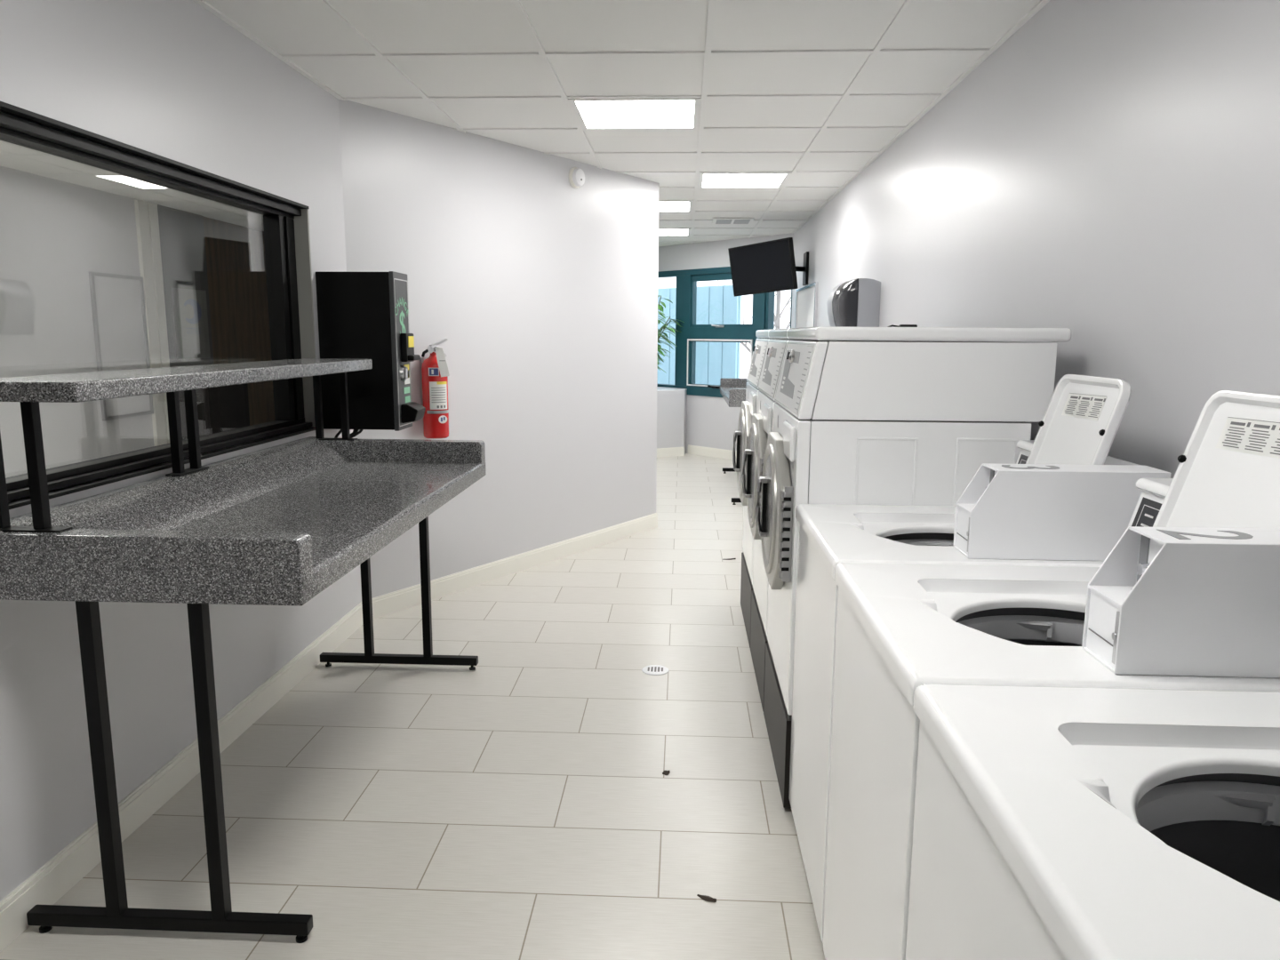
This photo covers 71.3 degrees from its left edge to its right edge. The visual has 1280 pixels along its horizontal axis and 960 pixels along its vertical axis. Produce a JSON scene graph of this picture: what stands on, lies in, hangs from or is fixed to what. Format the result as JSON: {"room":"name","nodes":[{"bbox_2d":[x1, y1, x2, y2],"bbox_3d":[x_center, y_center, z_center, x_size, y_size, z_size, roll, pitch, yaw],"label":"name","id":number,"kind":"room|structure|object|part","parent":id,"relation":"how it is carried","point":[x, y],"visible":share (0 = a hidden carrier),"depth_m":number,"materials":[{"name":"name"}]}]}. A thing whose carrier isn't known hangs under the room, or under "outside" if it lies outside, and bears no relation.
{"room":"laundry","nodes":[
{"label":"laundry","id":0,"kind":"room"},
{"bbox_2d":[0,165,154,477],"bbox_3d":[-2.940,-0.184,2.015,2.735,2.452,10.350,1,9,3],"label":"wall","id":1,"kind":"structure","parent":0,"point":[53,233],"depth_m":6.13,"materials":[{"name":"white paint"}]},
{"bbox_2d":[88,272,153,420],"bbox_3d":[-3.961,-1.022,6.832,0.023,1.080,0.620,1,9,3],"label":"whiteboard","id":2,"kind":"object","parent":1,"relation":"attached to","point":[118,309],"visible":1,"depth_m":6.80,"materials":[{"name":"white paint"}]},
{"bbox_2d":[147,201,213,367],"bbox_3d":[-3.984,-1.115,7.670,0.100,2.452,1.000,1,9,3],"label":"wall","id":3,"kind":"structure","parent":0,"point":[181,233],"depth_m":7.63,"materials":[{"name":"grey paint"}]},
{"bbox_2d":[134,199,169,446],"bbox_3d":[-3.938,-1.026,7.287,0.030,2.402,0.260,1,9,3],"label":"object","id":4,"kind":"structure","parent":3,"relation":"attached to","point":[146,213],"depth_m":7.21,"materials":[{"name":"white paint"}]},
{"bbox_2d":[171,288,210,359],"bbox_3d":[-3.922,-1.362,7.799,0.008,0.600,0.540,1,9,3],"label":"poster","id":5,"kind":"object","parent":3,"relation":"attached to","point":[189,307],"visible":1,"depth_m":7.78,"materials":[{"name":"grey paper"}]},
{"bbox_2d":[203,216,275,425],"bbox_3d":[-3.925,-1.271,8.783,0.090,2.402,1.250,1,9,3],"label":"door","id":6,"kind":"structure","parent":3,"relation":"in","point":[236,260],"depth_m":8.67,"materials":[{"name":"brown wood"}]},
{"bbox_2d":[0,0,361,901],"bbox_3d":[-1.386,-0.580,4.487,0.130,2.452,15.500,1,9,3],"label":"wall","id":7,"kind":"structure","parent":0,"point":[172,79],"depth_m":2.54,"materials":[{"name":"white paint"}]},
{"bbox_2d":[0,100,315,509],"bbox_3d":[-1.482,-0.452,2.392,0.133,0.911,2.680,1,9,3],"label":"window","id":8,"kind":"structure","parent":7,"relation":"in","point":[286,228],"depth_m":3.03,"materials":[{"name":"black metal"}]},
{"bbox_2d":[0,601,362,951],"bbox_3d":[-1.513,1.223,0.730,0.013,0.105,7.300,1,9,3],"label":"baseboard","id":9,"kind":"structure","parent":7,"relation":"attached to","point":[58,876],"depth_m":2.60,"materials":[{"name":"white paint"}]},
{"bbox_2d":[315,271,425,438],"bbox_3d":[-1.151,-0.491,3.820,0.403,0.781,0.279,1,9,3],"label":"machine","id":10,"kind":"object","parent":7,"relation":"attached to","point":[361,315],"visible":0.95,"depth_m":3.76,"materials":[{"name":"black metal"}]},
{"bbox_3d":[-1.246,-0.156,3.792,0.141,0.129,0.068,-7,12,-40],"label":"power cord","id":11,"kind":"part","parent":10,"relation":"part of","materials":[{"name":"black plastic"}]},
{"bbox_3d":[-1.030,-0.553,3.845,0.019,0.665,0.198,1,9,3],"label":"door","id":12,"kind":"part","parent":10,"relation":"part of","materials":[{"name":"grey metal"}]},
{"bbox_2d":[394,296,408,333],"bbox_3d":[-1.019,-0.687,3.825,0.001,0.191,0.192,1,9,3],"label":"print","id":13,"kind":"object","parent":10,"relation":"attached to","point":[401,303],"depth_m":3.81,"materials":[{"name":"green"}]},
{"bbox_3d":[-1.012,-0.459,3.829,0.022,0.068,0.068,1,9,3],"label":"lock handle","id":14,"kind":"part","parent":10,"relation":"part of","materials":[{"name":"silver metal"}]},
{"bbox_2d":[400,401,425,423],"bbox_3d":[-0.986,-0.293,3.885,0.073,0.084,0.130,1,9,3],"label":"cup","id":15,"kind":"object","parent":10,"relation":"on","point":[411,412],"depth_m":3.83,"materials":[{"name":"black plastic"}]},
{"bbox_2d":[0,453,825,959],"bbox_3d":[-1.415,0.592,5.166,5.510,0.080,16.460,1,9,3],"label":"floor","id":16,"kind":"structure","parent":0,"point":[520,804],"depth_m":2.70,"materials":[{"name":"tile"}]},
{"bbox_2d":[178,383,249,439],"bbox_3d":[-3.740,-0.440,7.900,0.315,1.050,0.720,1,9,3],"label":"countertop","id":17,"kind":"structure","parent":16,"relation":"on","point":[224,408],"depth_m":7.68,"materials":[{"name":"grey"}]},
{"bbox_2d":[0,358,485,943],"bbox_3d":[-1.036,0.288,2.817,0.724,1.282,1.783,1,9,3],"label":"folding table","id":18,"kind":"object","parent":16,"relation":"on","point":[280,524],"visible":1,"depth_m":2.06,"materials":[{"name":"stone"}]},
{"bbox_3d":[-1.395,-0.033,1.927,0.025,0.278,0.025,1,9,3],"label":"shelf post","id":19,"kind":"part","parent":18,"relation":"part of","materials":[{"name":"black metal"}]},
{"bbox_3d":[-1.302,-0.032,1.923,0.025,0.278,0.025,1,9,3],"label":"shelf post","id":20,"kind":"part","parent":18,"relation":"part of","materials":[{"name":"black metal"}]},
{"bbox_3d":[-1.338,0.107,1.944,0.180,0.005,0.042,1,9,3],"label":"mounting plate","id":21,"kind":"part","parent":18,"relation":"part of","materials":[{"name":"black metal"}]},
{"bbox_3d":[-1.213,0.632,2.013,0.032,0.760,0.032,1,9,3],"label":"leg","id":22,"kind":"part","parent":18,"relation":"part of","materials":[{"name":"black metal"}]},
{"bbox_3d":[-1.378,-0.154,2.644,0.025,0.270,0.025,1,9,3],"label":"shelf post","id":23,"kind":"part","parent":18,"relation":"part of","materials":[{"name":"black metal"}]},
{"bbox_3d":[-1.375,-0.027,2.712,0.045,0.005,0.165,1,9,3],"label":"mounting plate","id":24,"kind":"part","parent":18,"relation":"part of","materials":[{"name":"black metal"}]},
{"bbox_3d":[-1.373,-0.170,2.737,0.025,0.270,0.025,1,9,3],"label":"shelf post","id":25,"kind":"part","parent":18,"relation":"part of","materials":[{"name":"black metal"}]},
{"bbox_3d":[-0.965,0.636,2.002,0.032,0.760,0.032,1,9,3],"label":"leg","id":26,"kind":"part","parent":18,"relation":"part of","materials":[{"name":"black metal"}]},
{"bbox_3d":[-1.298,-0.306,3.597,0.025,0.278,0.025,1,9,3],"label":"shelf post","id":27,"kind":"part","parent":18,"relation":"part of","materials":[{"name":"black metal"}]},
{"bbox_3d":[-1.244,-0.166,3.617,0.185,0.005,0.044,1,9,3],"label":"mounting plate","id":28,"kind":"part","parent":18,"relation":"part of","materials":[{"name":"black metal"}]},
{"bbox_3d":[-1.191,-0.304,3.592,0.025,0.278,0.025,1,9,3],"label":"shelf post","id":29,"kind":"part","parent":18,"relation":"part of","materials":[{"name":"black metal"}]},
{"bbox_3d":[-1.133,0.361,3.679,0.032,0.760,0.032,1,9,3],"label":"leg","id":30,"kind":"part","parent":18,"relation":"part of","materials":[{"name":"black metal"}]},
{"bbox_3d":[-0.884,0.364,3.668,0.032,0.760,0.032,1,9,3],"label":"leg","id":31,"kind":"part","parent":18,"relation":"part of","materials":[{"name":"black metal"}]},
{"bbox_2d":[641,664,668,675],"bbox_3d":[0.064,0.793,3.725,0.112,0.005,0.112,1,9,3],"label":"floor drain","id":32,"kind":"object","parent":16,"relation":"on","point":[652,669],"visible":1,"depth_m":3.72,"materials":[{"name":"white"}]},
{"bbox_2d":[662,770,670,775],"bbox_3d":[0.083,0.933,2.852,0.024,0.010,0.027,5,10,24],"label":"scrap","id":33,"kind":"object","parent":16,"relation":"on","point":[665,772],"visible":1,"depth_m":2.85,"materials":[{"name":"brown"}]},
{"bbox_2d":[696,894,716,902],"bbox_3d":[0.166,1.037,2.218,0.052,0.010,0.020,4,10,22],"label":"scrap","id":34,"kind":"object","parent":16,"relation":"on","point":[703,897],"visible":1,"depth_m":2.21,"materials":[{"name":"brown"}]},
{"bbox_2d":[720,377,747,504],"bbox_3d":[1.119,-0.403,8.105,0.724,0.965,1.783,1,9,3],"label":"folding table","id":35,"kind":"object","parent":16,"relation":"on","point":[732,390],"visible":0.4,"depth_m":7.89,"materials":[{"name":"black stone"}]},
{"bbox_2d":[732,329,789,647],"bbox_3d":[0.824,0.017,4.151,0.792,1.409,0.674,1,9,3],"label":"dryer","id":36,"kind":"object","parent":16,"relation":"on","point":[748,408],"visible":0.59,"depth_m":4.09,"materials":[{"name":"white metal"}]},
{"bbox_3d":[0.452,-0.133,4.145,0.046,0.188,0.036,1,9,3],"label":"door handle","id":37,"kind":"part","parent":36,"relation":"part of","materials":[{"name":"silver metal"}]},
{"bbox_3d":[0.467,-0.127,4.145,0.012,0.348,0.348,1,9,3],"label":"door glass","id":38,"kind":"part","parent":36,"relation":"part of","materials":[{"name":"grey"}]},
{"bbox_3d":[0.490,-0.127,4.144,0.034,0.464,0.550,1,9,3],"label":"door","id":39,"kind":"part","parent":36,"relation":"part of","materials":[{"name":"silver metal"}]},
{"bbox_3d":[0.521,0.558,4.254,0.037,0.272,0.662,1,9,3],"label":"kick panel","id":40,"kind":"part","parent":36,"relation":"part of","materials":[{"name":"black metal"}]},
{"bbox_3d":[0.526,-0.013,4.161,0.036,0.850,0.670,1,9,3],"label":"panel","id":41,"kind":"part","parent":36,"relation":"part of","materials":[{"name":"white metal"}]},
{"bbox_3d":[0.495,-0.331,3.908,0.015,0.100,0.200,1,9,3],"label":"coin drawer","id":42,"kind":"part","parent":36,"relation":"part of","materials":[{"name":"white ceramic"}]},
{"bbox_3d":[0.532,-0.540,4.074,0.040,0.187,0.600,1,9,3],"label":"control panel","id":43,"kind":"part","parent":36,"relation":"part of","materials":[{"name":"white"}]},
{"bbox_2d":[741,328,809,711],"bbox_3d":[0.792,0.125,3.484,0.792,1.409,0.674,1,9,3],"label":"dryer","id":44,"kind":"object","parent":16,"relation":"on","point":[762,423],"visible":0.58,"depth_m":3.40,"materials":[{"name":"white metal"}]},
{"bbox_3d":[0.420,-0.024,3.477,0.046,0.188,0.036,1,9,3],"label":"door handle","id":45,"kind":"part","parent":44,"relation":"part of","materials":[{"name":"silver metal"}]},
{"bbox_3d":[0.435,-0.018,3.478,0.012,0.348,0.348,1,9,3],"label":"door glass","id":46,"kind":"part","parent":44,"relation":"part of","materials":[{"name":"grey"}]},
{"bbox_3d":[0.458,-0.018,3.477,0.034,0.464,0.550,1,9,3],"label":"door","id":47,"kind":"part","parent":44,"relation":"part of","materials":[{"name":"silver metal"}]},
{"bbox_3d":[0.488,0.667,3.587,0.037,0.272,0.662,1,9,3],"label":"kick panel","id":48,"kind":"part","parent":44,"relation":"part of","materials":[{"name":"black metal"}]},
{"bbox_3d":[0.494,0.096,3.493,0.036,0.850,0.670,1,9,3],"label":"panel","id":49,"kind":"part","parent":44,"relation":"part of","materials":[{"name":"white metal"}]},
{"bbox_3d":[0.462,-0.222,3.240,0.015,0.100,0.200,1,9,3],"label":"coin drawer","id":50,"kind":"part","parent":44,"relation":"part of","materials":[{"name":"white ceramic"}]},
{"bbox_3d":[0.500,-0.431,3.407,0.040,0.187,0.600,1,9,3],"label":"control panel","id":51,"kind":"part","parent":44,"relation":"part of","materials":[{"name":"white plastic"}]},
{"bbox_2d":[755,326,1071,807],"bbox_3d":[0.759,0.234,2.816,0.792,1.409,0.674,1,9,3],"label":"dryer","id":52,"kind":"object","parent":16,"relation":"on","point":[900,416],"visible":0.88,"depth_m":2.42,"materials":[{"name":"white metal"}]},
{"bbox_3d":[0.388,0.085,2.810,0.046,0.188,0.036,1,9,3],"label":"door handle","id":53,"kind":"part","parent":52,"relation":"part of","materials":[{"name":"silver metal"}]},
{"bbox_3d":[0.403,0.091,2.810,0.012,0.348,0.348,1,9,3],"label":"door glass","id":54,"kind":"part","parent":52,"relation":"part of","materials":[{"name":"grey glass"}]},
{"bbox_3d":[0.425,0.091,2.809,0.034,0.464,0.550,1,9,3],"label":"door","id":55,"kind":"part","parent":52,"relation":"part of","materials":[{"name":"silver metal"}]},
{"bbox_3d":[0.456,0.776,2.919,0.037,0.272,0.662,1,9,3],"label":"kick panel","id":56,"kind":"part","parent":52,"relation":"part of","materials":[{"name":"black metal"}]},
{"bbox_3d":[0.462,0.205,2.826,0.036,0.850,0.670,1,9,3],"label":"panel","id":57,"kind":"part","parent":52,"relation":"part of","materials":[{"name":"white metal"}]},
{"bbox_3d":[0.430,-0.113,2.573,0.015,0.100,0.200,1,9,3],"label":"coin drawer","id":58,"kind":"part","parent":52,"relation":"part of","materials":[{"name":"white ceramic"}]},
{"bbox_3d":[0.467,-0.322,2.740,0.040,0.187,0.600,1,9,3],"label":"control panel","id":59,"kind":"part","parent":52,"relation":"part of","materials":[{"name":"white plastic"}]},
{"bbox_2d":[794,345,811,410],"bbox_3d":[0.455,-0.286,2.498,0.036,0.176,0.100,1,9,3],"label":"print","id":60,"kind":"object","parent":52,"relation":"on","point":[805,366],"depth_m":2.49,"materials":[{"name":"grey"}]},
{"bbox_2d":[887,324,917,327],"bbox_3d":[0.849,-0.498,2.891,0.096,0.013,0.028,1,9,3],"label":"clip","id":61,"kind":"object","parent":52,"relation":"on","point":[900,325],"visible":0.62,"depth_m":2.88,"materials":[{"name":"black"}]},
{"bbox_3d":[0.804,0.188,2.466,0.428,0.613,0.003,1,9,3],"label":"embossed frame","id":62,"kind":"part","parent":52,"relation":"part of","materials":[{"name":"white metal"}]},
{"bbox_2d":[788,374,1170,943],"bbox_3d":[0.754,0.397,2.171,0.685,1.296,0.636,1,9,3],"label":"washing machine","id":63,"kind":"object","parent":16,"relation":"on","point":[1064,501],"visible":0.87,"depth_m":1.96,"materials":[{"name":"white metal"}]},
{"bbox_3d":[0.426,0.568,2.214,0.014,0.831,0.627,1,9,3],"label":"panel","id":64,"kind":"part","parent":63,"relation":"part of","materials":[{"name":"white metal"}]},
{"bbox_2d":[884,532,953,540],"bbox_3d":[0.746,0.185,2.114,0.472,0.032,0.472,1,9,3],"label":"tub","id":65,"kind":"object","parent":63,"relation":"in","point":[893,536],"depth_m":2.31,"materials":[{"name":"metal"}]},
{"bbox_3d":[0.992,-0.059,2.079,0.131,0.364,0.338,1,9,3],"label":"lid","id":66,"kind":"part","parent":63,"relation":"part of","materials":[{"name":"white plastic"}]},
{"bbox_2d":[1064,392,1105,417],"bbox_3d":[1.030,-0.175,2.072,0.016,0.052,0.189,1,9,3],"label":"print","id":67,"kind":"object","parent":63,"relation":"attached to","point":[1076,404],"depth_m":2.06,"materials":[{"name":"grey"}]},
{"bbox_2d":[823,390,1279,959],"bbox_3d":[0.723,0.500,1.542,0.685,1.296,0.636,1,9,3],"label":"washing machine","id":68,"kind":"object","parent":16,"relation":"on","point":[1188,597],"visible":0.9,"depth_m":1.39,"materials":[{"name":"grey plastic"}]},
{"bbox_3d":[0.395,0.670,1.585,0.014,0.831,0.627,1,9,3],"label":"panel","id":69,"kind":"part","parent":68,"relation":"part of","materials":[{"name":"white metal"}]},
{"bbox_2d":[955,607,1085,622],"bbox_3d":[0.716,0.288,1.485,0.472,0.032,0.472,1,9,3],"label":"tub","id":70,"kind":"object","parent":68,"relation":"in","point":[973,614],"depth_m":1.68,"materials":[{"name":"metal"}]},
{"bbox_2d":[1008,640,1080,646],"bbox_3d":[0.715,0.531,1.525,0.412,0.400,0.412,1,9,3],"label":"basket","id":71,"kind":"object","parent":68,"relation":"on","point":[1058,643],"depth_m":1.69,"materials":[{"name":"black metal"}]},
{"bbox_2d":[1136,504,1159,527],"bbox_3d":[0.964,0.102,1.700,0.028,0.096,0.085,1,9,3],"label":"print","id":72,"kind":"object","parent":68,"relation":"attached to","point":[1146,516],"depth_m":1.71,"materials":[{"name":"grey"}]},
{"bbox_3d":[0.961,0.044,1.451,0.131,0.364,0.338,1,9,3],"label":"lid","id":73,"kind":"part","parent":68,"relation":"part of","materials":[{"name":"white ceramic"}]},
{"bbox_2d":[1222,416,1279,455],"bbox_3d":[1.000,-0.072,1.444,0.016,0.052,0.189,1,9,3],"label":"print","id":74,"kind":"object","parent":68,"relation":"attached to","point":[1241,436],"depth_m":1.46,"materials":[{"name":"grey"}]},
{"bbox_2d":[905,683,1279,959],"bbox_3d":[0.693,0.602,0.913,0.685,1.296,0.636,1,9,3],"label":"washing machine","id":75,"kind":"object","parent":16,"relation":"on","point":[1051,823],"visible":1,"depth_m":1.00,"materials":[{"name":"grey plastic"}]},
{"bbox_3d":[0.364,0.773,0.957,0.014,0.831,0.627,1,9,3],"label":"panel","id":76,"kind":"part","parent":75,"relation":"part of","materials":[{"name":"white metal"}]},
{"bbox_2d":[1149,820,1279,901],"bbox_3d":[0.684,0.633,0.896,0.412,0.400,0.412,1,9,3],"label":"basket","id":77,"kind":"object","parent":75,"relation":"on","point":[1246,852],"depth_m":1.07,"materials":[{"name":"black metal"}]},
{"bbox_2d":[1154,773,1279,787],"bbox_3d":[0.685,0.391,0.856,0.472,0.032,0.472,1,9,3],"label":"tub","id":78,"kind":"object","parent":75,"relation":"in","point":[1171,780],"depth_m":1.06,"materials":[{"name":"metal"}]},
{"bbox_2d":[338,99,658,619],"bbox_3d":[-0.655,-0.700,5.250,0.143,2.452,2.648,6,11,33],"label":"wall","id":79,"kind":"structure","parent":0,"point":[541,290],"depth_m":5.07,"materials":[{"name":"white paint"}]},
{"bbox_2d":[420,338,449,438],"bbox_3d":[-1.026,-0.458,4.471,0.138,0.492,0.144,-2,10,-14],"label":"fire extinguisher","id":80,"kind":"object","parent":79,"relation":"attached to","point":[434,368],"visible":1,"depth_m":4.42,"materials":[{"name":"red metal"}]},
{"bbox_3d":[-1.008,-0.686,4.462,0.020,0.040,0.108,6,11,33],"label":"lever","id":81,"kind":"part","parent":80,"relation":"part of","materials":[{"name":"silver metal"}]},
{"bbox_2d":[431,387,446,407],"bbox_3d":[-0.998,-0.408,4.426,0.072,0.102,0.011,-5,11,-29],"label":"print","id":82,"kind":"object","parent":80,"relation":"on","point":[438,395],"depth_m":4.42,"materials":[{"name":"grey paper"}]},
{"bbox_2d":[568,167,584,188],"bbox_3d":[-0.371,-1.811,5.339,0.050,0.120,0.120,6,11,33],"label":"smoke detector","id":83,"kind":"object","parent":79,"relation":"attached to","point":[576,175],"visible":1,"depth_m":5.31,"materials":[{"name":"white paint"}]},
{"bbox_2d":[0,0,1040,246],"bbox_3d":[-1.351,-1.860,4.758,5.610,0.073,16.450,1,9,3],"label":"ceiling","id":84,"kind":"structure","parent":0,"point":[288,27],"depth_m":3.51,"materials":[{"name":"white tile"}]},
{"bbox_2d":[193,0,1050,243],"bbox_3d":[-0.005,-1.687,3.993,2.645,0.008,14.871,1,9,3],"label":"grid","id":85,"kind":"object","parent":84,"relation":"attached to","point":[708,52],"visible":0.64,"depth_m":3.84,"materials":[{"name":"silver metal"}]},
{"bbox_2d":[568,97,701,129],"bbox_3d":[-0.012,-1.717,4.188,0.584,0.008,0.584,1,9,3],"label":"recessed light","id":86,"kind":"object","parent":84,"relation":"in","point":[681,113],"visible":1,"depth_m":4.17,"materials":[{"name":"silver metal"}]},
{"bbox_2d":[658,228,691,235],"bbox_3d":[0.222,-2.501,8.996,0.584,0.008,0.584,1,9,3],"label":"recessed light","id":87,"kind":"object","parent":84,"relation":"in","point":[661,231],"visible":0.59,"depth_m":8.94,"materials":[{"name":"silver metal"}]},
{"bbox_2d":[658,200,693,211],"bbox_3d":[0.134,-2.207,7.193,0.584,0.008,0.584,1,9,3],"label":"recessed light","id":88,"kind":"object","parent":84,"relation":"in","point":[663,205],"visible":0.41,"depth_m":7.14,"materials":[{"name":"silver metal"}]},
{"bbox_2d":[712,217,754,223],"bbox_3d":[0.839,-2.341,8.073,0.365,0.012,0.370,1,9,3],"label":"ceiling vent","id":89,"kind":"object","parent":84,"relation":"in","point":[716,220],"visible":1,"depth_m":7.99,"materials":[{"name":"silver metal"}]},
{"bbox_2d":[697,172,791,188],"bbox_3d":[0.685,-2.003,5.963,0.584,0.008,0.584,1,9,3],"label":"recessed light","id":90,"kind":"object","parent":84,"relation":"in","point":[740,180],"visible":1,"depth_m":5.94,"materials":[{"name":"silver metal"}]},
{"bbox_2d":[657,295,683,373],"bbox_3d":[0.061,-1.592,10.294,0.840,1.069,0.837,9,12,41],"label":"potted plant","id":91,"kind":"object","parent":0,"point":[660,307],"visible":0.16,"depth_m":10.30,"materials":[{"name":"green plant"}]},
{"bbox_2d":[656,386,687,454],"bbox_3d":[-0.146,-0.726,10.666,1.399,0.762,2.450,1,9,3],"label":"wall","id":92,"kind":"structure","parent":0,"point":[671,402],"depth_m":10.19,"materials":[{"name":"white paint"}]},
{"bbox_2d":[656,447,684,457],"bbox_3d":[-0.173,-0.273,9.930,1.575,0.105,0.013,-5,11,-30],"label":"baseboard","id":93,"kind":"structure","parent":92,"relation":"attached to","point":[672,452],"depth_m":10.23,"materials":[{"name":"white paint"}]},
{"bbox_2d":[658,233,793,453],"bbox_3d":[0.238,-1.599,10.782,0.120,2.452,4.340,-8,12,-42],"label":"wall","id":94,"kind":"structure","parent":0,"point":[710,422],"depth_m":10.15,"materials":[{"name":"white paint"}]},
{"bbox_2d":[688,444,736,460],"bbox_3d":[1.057,-0.274,9.978,0.013,0.105,1.460,-8,12,-42],"label":"baseboard","id":95,"kind":"structure","parent":94,"relation":"attached to","point":[708,452],"depth_m":10.23,"materials":[{"name":"white paint"}]},
{"bbox_2d":[656,266,791,397],"bbox_3d":[0.767,-1.669,10.120,0.164,1.430,2.440,-8,12,-42],"label":"window","id":96,"kind":"structure","parent":94,"relation":"in","point":[763,316],"depth_m":10.21,"materials":[{"name":"teal paint"}]},
{"bbox_3d":[0.881,-1.309,10.008,0.014,0.536,0.985,-8,12,-42],"label":"storm frame","id":97,"kind":"part","parent":96,"relation":"part of","materials":[{"name":"white metal"}]},
{"bbox_3d":[0.928,-1.661,9.968,0.048,1.265,0.960,-8,12,-42],"label":"sash","id":98,"kind":"part","parent":96,"relation":"part of","materials":[{"name":"teal paint"}]},
{"bbox_2d":[791,0,1279,478],"bbox_3d":[1.306,-0.326,3.028,0.100,2.452,12.800,1,9,3],"label":"wall","id":99,"kind":"structure","parent":0,"point":[1108,174],"depth_m":2.33,"materials":[{"name":"white paint"}]},
{"bbox_2d":[728,237,808,296],"bbox_3d":[1.173,-1.858,7.821,0.724,0.471,0.639,0,9,-4],"label":"television","id":100,"kind":"object","parent":99,"relation":"attached to","point":[769,266],"visible":1,"depth_m":7.79,"materials":[{"name":"black plastic"}]},
{"bbox_3d":[1.349,-1.890,7.944,0.519,0.285,0.167,-7,12,-37],"label":"wall arm","id":101,"kind":"part","parent":100,"relation":"part of","materials":[{"name":"black metal"}]},
{"bbox_2d":[794,281,818,327],"bbox_3d":[1.491,-1.320,8.071,0.025,0.850,1.280,1,9,3],"label":"framed board","id":102,"kind":"object","parent":99,"relation":"attached to","point":[806,297],"visible":0.5,"depth_m":7.96,"materials":[{"name":"white"}]},
{"bbox_2d":[826,278,880,327],"bbox_3d":[1.243,-1.006,5.285,0.255,0.346,0.462,1,9,3],"label":"dispenser","id":103,"kind":"object","parent":99,"relation":"attached to","point":[855,302],"visible":0.72,"depth_m":5.06,"materials":[{"name":"grey plastic"}]},
{"bbox_3d":[1.178,-1.013,5.360,0.109,0.335,0.330,2,9,9],"label":"panel","id":104,"kind":"part","parent":103,"relation":"part of","materials":[{"name":"grey plastic"}]},
{"label":"outside","id":105,"kind":"structure","parent":0,"visible":0},
{"bbox_3d":[1.934,-1.520,19.667,26.000,0.050,20.550,1,9,3],"label":"ground","id":106,"kind":"structure","parent":105,"visible":0},
{"bbox_2d":[656,285,741,384],"bbox_3d":[-0.245,-1.903,13.872,0.080,2.050,4.700,-8,12,-42],"label":"fence","id":107,"kind":"object","parent":106,"relation":"on","point":[716,304],"visible":0.15,"depth_m":12.44,"materials":[{"name":"blue"}]},
{"bbox_2d":[717,280,791,352],"bbox_3d":[2.251,-3.328,15.731,1.767,4.793,2.979,1,9,3],"label":"bare tree","id":108,"kind":"object","parent":106,"relation":"on","point":[777,319],"visible":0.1,"depth_m":15.80,"materials":[{"name":"grey plant"}]}
]}

